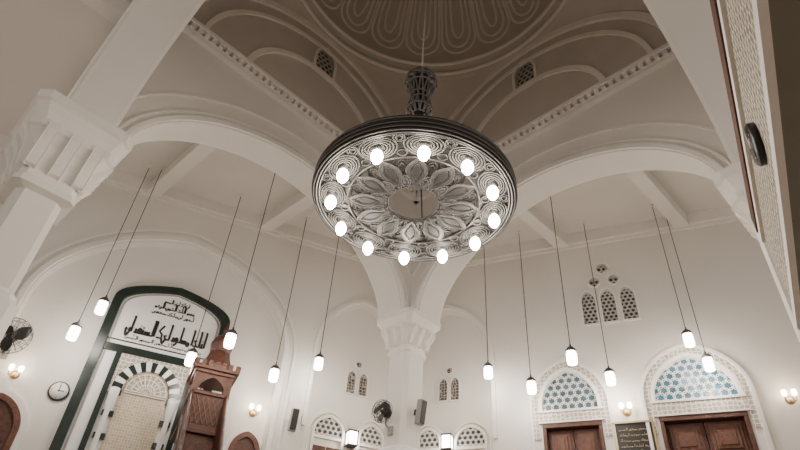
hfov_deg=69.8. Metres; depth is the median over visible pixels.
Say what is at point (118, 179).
crown molding
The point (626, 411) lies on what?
wall sconce
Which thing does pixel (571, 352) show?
pendant lantern
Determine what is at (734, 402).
lintel
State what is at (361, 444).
lintel
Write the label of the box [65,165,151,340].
pendant lantern
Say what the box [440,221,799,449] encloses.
wall
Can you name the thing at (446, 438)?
wall lantern
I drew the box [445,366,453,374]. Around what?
roundel moulding
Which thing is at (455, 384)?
lattice
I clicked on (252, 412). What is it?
wall sconce
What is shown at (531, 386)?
pendant lantern
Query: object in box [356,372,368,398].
trim
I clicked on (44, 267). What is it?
trim
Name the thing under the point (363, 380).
lattice
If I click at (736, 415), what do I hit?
frame
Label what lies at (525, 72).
window grille
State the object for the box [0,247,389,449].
wall
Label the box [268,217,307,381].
pendant lantern
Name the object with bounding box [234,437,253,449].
leaf
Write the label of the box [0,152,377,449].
wall
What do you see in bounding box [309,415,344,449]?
arch
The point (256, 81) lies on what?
arch
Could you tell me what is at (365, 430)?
glass
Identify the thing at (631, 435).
frame
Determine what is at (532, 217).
ceiling beam
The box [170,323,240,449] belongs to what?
pulpit
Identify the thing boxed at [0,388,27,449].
surround
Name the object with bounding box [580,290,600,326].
trim
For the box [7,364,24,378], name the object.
wall sconce
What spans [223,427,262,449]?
surround
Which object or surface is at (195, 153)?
ceiling beam
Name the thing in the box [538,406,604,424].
trim
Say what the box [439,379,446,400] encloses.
lattice
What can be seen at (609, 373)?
pendant lantern
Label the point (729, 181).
stone pier
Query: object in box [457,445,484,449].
lintel
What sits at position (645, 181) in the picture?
ceiling beam
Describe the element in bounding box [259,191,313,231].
ceiling beam
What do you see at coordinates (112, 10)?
ceiling beam
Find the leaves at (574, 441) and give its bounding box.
[548,428,601,449]
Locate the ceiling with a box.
[0,0,728,249]
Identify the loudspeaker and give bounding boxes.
[287,408,299,431]
[414,399,426,425]
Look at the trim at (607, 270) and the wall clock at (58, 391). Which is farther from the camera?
the trim at (607, 270)
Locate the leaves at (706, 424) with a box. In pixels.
[665,420,752,449]
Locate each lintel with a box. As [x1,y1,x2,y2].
[314,433,341,441]
[359,443,381,449]
[420,448,438,449]
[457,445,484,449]
[539,409,602,421]
[652,397,748,414]
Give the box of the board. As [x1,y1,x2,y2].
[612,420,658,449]
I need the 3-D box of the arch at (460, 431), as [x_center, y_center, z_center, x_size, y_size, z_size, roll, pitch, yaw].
[1.424,4.938,11.435,0.700,1.900,0.070,-11,-41,19]
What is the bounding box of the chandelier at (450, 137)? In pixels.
[311,65,517,264]
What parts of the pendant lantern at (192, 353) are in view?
lamp shade, cord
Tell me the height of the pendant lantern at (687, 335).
3.375 m
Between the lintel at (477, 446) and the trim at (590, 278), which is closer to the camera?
the lintel at (477, 446)
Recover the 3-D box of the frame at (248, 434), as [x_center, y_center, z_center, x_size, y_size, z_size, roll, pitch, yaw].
[-3.117,5.903,9.739,0.600,4.730,0.090,18,-40,-17]
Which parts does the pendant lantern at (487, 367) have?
cord, lamp shade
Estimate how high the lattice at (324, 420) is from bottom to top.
0.381 m
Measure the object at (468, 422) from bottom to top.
1.980 m
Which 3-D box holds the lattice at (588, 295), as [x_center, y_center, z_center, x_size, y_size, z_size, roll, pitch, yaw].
[4.103,1.836,12.406,0.284,0.787,0.017,-12,-41,19]
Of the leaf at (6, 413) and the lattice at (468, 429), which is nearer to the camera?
the leaf at (6, 413)
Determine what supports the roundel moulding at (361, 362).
attached to the wall at (60, 300)
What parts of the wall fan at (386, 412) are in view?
motor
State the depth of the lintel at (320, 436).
11.79 m
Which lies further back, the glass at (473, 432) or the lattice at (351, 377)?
the lattice at (351, 377)
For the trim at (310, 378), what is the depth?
12.51 m
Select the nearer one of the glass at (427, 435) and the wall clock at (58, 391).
the wall clock at (58, 391)
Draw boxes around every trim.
[16,235,289,449]
[301,300,377,425]
[344,370,356,395]
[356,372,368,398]
[437,377,448,402]
[442,305,497,438]
[449,376,460,401]
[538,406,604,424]
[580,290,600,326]
[587,276,600,287]
[595,262,608,273]
[599,287,620,323]
[607,273,619,284]
[618,284,640,321]
[651,394,750,417]
[717,0,799,342]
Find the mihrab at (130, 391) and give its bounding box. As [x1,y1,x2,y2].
[49,285,229,449]
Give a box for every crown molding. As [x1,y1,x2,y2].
[0,134,361,262]
[465,205,739,266]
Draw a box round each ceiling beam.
[80,0,129,24]
[146,143,215,196]
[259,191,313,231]
[518,206,568,248]
[626,170,689,228]
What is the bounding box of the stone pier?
[713,161,757,239]
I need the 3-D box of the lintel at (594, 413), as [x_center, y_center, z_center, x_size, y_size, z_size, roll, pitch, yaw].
[3.314,3.706,11.127,1.200,0.230,0.035,-12,-41,19]
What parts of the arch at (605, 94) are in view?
window moulding, lunette moulding, lunette moulding, lunette moulding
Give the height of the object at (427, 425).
1.980 m
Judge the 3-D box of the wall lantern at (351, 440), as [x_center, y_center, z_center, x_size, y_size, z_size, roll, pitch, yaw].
[-1.011,4.448,11.917,0.220,0.320,0.240,18,-40,-17]
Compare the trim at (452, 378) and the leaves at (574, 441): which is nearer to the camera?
the leaves at (574, 441)
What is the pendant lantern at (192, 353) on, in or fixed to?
hanging from the ceiling
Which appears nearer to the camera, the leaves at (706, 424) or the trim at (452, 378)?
the leaves at (706, 424)
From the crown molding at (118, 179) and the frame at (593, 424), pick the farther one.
the crown molding at (118, 179)
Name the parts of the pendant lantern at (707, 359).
cord, lamp shade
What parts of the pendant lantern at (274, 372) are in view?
lamp shade, cord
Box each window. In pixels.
[538,367,601,410]
[650,353,743,400]
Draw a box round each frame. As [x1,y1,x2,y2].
[0,393,20,449]
[228,431,259,449]
[542,420,605,449]
[659,411,758,449]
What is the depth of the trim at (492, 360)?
12.39 m
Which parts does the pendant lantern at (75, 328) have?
lamp shade, cord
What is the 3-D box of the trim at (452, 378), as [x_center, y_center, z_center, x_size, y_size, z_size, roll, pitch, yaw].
[1.215,3.615,12.652,0.250,0.570,0.050,-11,-41,19]
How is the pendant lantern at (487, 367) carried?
hanging from the ceiling
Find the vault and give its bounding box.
[272,0,650,177]
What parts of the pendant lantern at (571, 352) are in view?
cord, lamp shade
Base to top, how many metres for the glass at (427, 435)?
0.390 m
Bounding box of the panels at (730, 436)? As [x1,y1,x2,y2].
[669,423,748,449]
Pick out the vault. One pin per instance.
(448, 95)
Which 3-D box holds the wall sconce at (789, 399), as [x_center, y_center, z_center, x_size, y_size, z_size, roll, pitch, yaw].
[6.708,2.955,9.858,0.240,0.210,0.174,-11,-41,19]
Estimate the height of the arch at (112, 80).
5.771 m
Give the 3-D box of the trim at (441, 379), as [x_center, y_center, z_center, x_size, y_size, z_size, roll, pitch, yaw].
[0.965,3.666,12.742,0.250,0.570,0.050,-11,-41,19]
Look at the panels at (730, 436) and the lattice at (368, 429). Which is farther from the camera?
the lattice at (368, 429)
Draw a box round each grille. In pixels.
[316,52,330,73]
[419,400,426,423]
[517,64,533,85]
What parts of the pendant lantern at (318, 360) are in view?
lamp shade, cord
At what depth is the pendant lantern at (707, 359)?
10.40 m
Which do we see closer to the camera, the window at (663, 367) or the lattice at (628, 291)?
the window at (663, 367)
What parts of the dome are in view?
suspension rod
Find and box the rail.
[709,0,757,232]
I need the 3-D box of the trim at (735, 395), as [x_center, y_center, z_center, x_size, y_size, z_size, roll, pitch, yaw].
[5.407,3.273,10.362,1.580,0.290,0.060,-11,-41,19]
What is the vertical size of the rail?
0.200 m
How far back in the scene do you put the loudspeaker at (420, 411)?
10.14 m
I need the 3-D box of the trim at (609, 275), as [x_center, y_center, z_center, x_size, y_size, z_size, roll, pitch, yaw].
[4.660,1.181,12.504,0.280,0.280,0.030,-12,-41,19]
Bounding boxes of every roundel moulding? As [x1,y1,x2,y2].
[355,361,363,369]
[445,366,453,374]
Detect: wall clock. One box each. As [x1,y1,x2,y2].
[47,381,69,400]
[744,122,766,166]
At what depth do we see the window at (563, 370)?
11.53 m
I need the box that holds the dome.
[295,0,572,80]
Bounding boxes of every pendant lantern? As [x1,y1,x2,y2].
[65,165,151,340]
[94,167,163,314]
[184,194,242,366]
[223,174,274,348]
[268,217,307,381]
[313,237,338,370]
[483,253,492,378]
[517,230,536,394]
[550,196,577,365]
[582,221,616,385]
[650,204,695,347]
[667,220,715,371]
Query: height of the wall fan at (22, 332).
0.684 m
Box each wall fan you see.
[0,317,32,359]
[372,399,393,435]
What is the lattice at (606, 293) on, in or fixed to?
attached to the wall at (741, 314)
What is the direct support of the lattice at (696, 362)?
attached to the window at (663, 367)
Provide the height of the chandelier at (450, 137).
2.960 m
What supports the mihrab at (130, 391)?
attached to the wall at (60, 300)
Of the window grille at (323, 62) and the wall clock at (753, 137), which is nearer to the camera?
the wall clock at (753, 137)
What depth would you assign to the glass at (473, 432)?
11.87 m
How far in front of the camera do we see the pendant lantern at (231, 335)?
9.92 m
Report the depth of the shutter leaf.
11.64 m
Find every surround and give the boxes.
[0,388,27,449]
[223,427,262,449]
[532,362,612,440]
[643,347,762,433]
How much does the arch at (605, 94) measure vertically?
5.771 m
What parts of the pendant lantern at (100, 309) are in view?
lamp shade, cord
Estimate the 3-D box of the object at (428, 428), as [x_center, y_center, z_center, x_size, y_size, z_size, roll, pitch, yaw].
[0.555,5.114,11.748,0.620,1.900,0.070,-11,-41,19]
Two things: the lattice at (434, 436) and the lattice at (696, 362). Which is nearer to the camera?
the lattice at (696, 362)
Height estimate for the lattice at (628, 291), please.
0.787 m
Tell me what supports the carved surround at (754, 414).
attached to the wall at (741, 314)
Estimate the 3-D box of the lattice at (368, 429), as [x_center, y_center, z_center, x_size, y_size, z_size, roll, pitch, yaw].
[-0.616,4.508,12.233,0.531,0.389,0.016,19,-40,-17]
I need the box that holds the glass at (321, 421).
[315,418,341,437]
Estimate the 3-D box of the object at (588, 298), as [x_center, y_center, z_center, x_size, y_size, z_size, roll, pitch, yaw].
[4.119,1.849,12.428,0.280,0.790,0.040,-11,-41,19]
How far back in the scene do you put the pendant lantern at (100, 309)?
10.42 m
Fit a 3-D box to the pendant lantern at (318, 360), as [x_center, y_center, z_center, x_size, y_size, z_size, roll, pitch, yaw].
[-1.568,1.528,12.808,0.204,3.625,0.202,5,-38,0]
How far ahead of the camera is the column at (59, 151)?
7.17 m
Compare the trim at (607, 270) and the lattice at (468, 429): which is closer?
the lattice at (468, 429)
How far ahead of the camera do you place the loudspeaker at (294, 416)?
11.28 m
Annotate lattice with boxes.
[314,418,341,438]
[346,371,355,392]
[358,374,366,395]
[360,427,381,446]
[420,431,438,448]
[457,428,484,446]
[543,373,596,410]
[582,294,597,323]
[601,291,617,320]
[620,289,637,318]
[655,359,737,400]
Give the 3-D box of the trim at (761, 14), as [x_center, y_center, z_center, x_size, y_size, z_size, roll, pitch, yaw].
[1.994,-2.077,2.720,1.010,1.540,9.300,-18,-43,26]
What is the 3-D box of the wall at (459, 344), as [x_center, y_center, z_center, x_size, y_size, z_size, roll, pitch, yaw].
[4.685,4.144,10.662,9.914,9.600,0.351,-11,-41,19]
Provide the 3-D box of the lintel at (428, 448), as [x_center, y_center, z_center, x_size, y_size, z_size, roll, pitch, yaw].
[0.587,4.740,12.047,0.520,0.060,0.060,-12,-41,19]
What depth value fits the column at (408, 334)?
10.81 m
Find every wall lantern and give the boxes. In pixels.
[344,429,358,448]
[440,433,453,449]
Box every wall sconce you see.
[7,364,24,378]
[249,403,260,416]
[619,402,631,415]
[781,389,797,403]
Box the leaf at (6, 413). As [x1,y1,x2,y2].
[0,399,13,449]
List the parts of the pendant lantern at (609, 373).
cord, lamp shade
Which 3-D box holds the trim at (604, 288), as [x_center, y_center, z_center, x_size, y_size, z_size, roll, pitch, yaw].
[4.438,1.696,12.197,0.350,0.865,0.030,-12,-41,19]
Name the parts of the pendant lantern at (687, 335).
cord, lamp shade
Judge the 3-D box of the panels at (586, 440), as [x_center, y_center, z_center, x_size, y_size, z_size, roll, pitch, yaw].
[3.195,5.838,9.595,0.860,4.700,0.080,-12,-41,19]
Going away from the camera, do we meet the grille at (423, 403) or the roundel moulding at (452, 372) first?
the grille at (423, 403)
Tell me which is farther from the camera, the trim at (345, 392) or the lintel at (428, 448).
the trim at (345, 392)
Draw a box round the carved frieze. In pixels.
[725,0,790,301]
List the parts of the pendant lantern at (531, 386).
cord, lamp shade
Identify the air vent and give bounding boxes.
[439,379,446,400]
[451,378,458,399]
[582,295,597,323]
[601,291,617,320]
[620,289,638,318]
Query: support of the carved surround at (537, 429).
attached to the wall at (741, 314)
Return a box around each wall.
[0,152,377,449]
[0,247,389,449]
[421,315,709,449]
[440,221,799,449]
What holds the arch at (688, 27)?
on the stone pier
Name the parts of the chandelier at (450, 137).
petal plate, petal plate, petal plate, petal plate, petal plate, petal plate, petal plate, petal plate, petal plate, petal plate, petal plate, petal plate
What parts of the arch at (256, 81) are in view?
lunette moulding, lunette moulding, lunette moulding, window moulding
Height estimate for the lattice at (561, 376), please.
0.868 m
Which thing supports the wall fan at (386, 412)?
attached to the column at (408, 334)
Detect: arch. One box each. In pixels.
[67,0,204,126]
[111,0,418,318]
[309,415,344,449]
[410,11,731,322]
[643,0,739,163]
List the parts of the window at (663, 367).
glass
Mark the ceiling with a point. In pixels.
(45, 44)
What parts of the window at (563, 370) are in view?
glass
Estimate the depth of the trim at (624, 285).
12.00 m
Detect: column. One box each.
[0,89,133,341]
[377,307,440,449]
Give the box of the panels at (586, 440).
[551,431,598,449]
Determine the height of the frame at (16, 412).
4.560 m
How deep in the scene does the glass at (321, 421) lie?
11.94 m
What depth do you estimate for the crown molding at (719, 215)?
13.12 m
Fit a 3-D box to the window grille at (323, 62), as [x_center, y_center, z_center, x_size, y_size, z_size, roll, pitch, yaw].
[-1.726,-3.531,12.724,0.040,0.880,0.480,-28,-49,35]

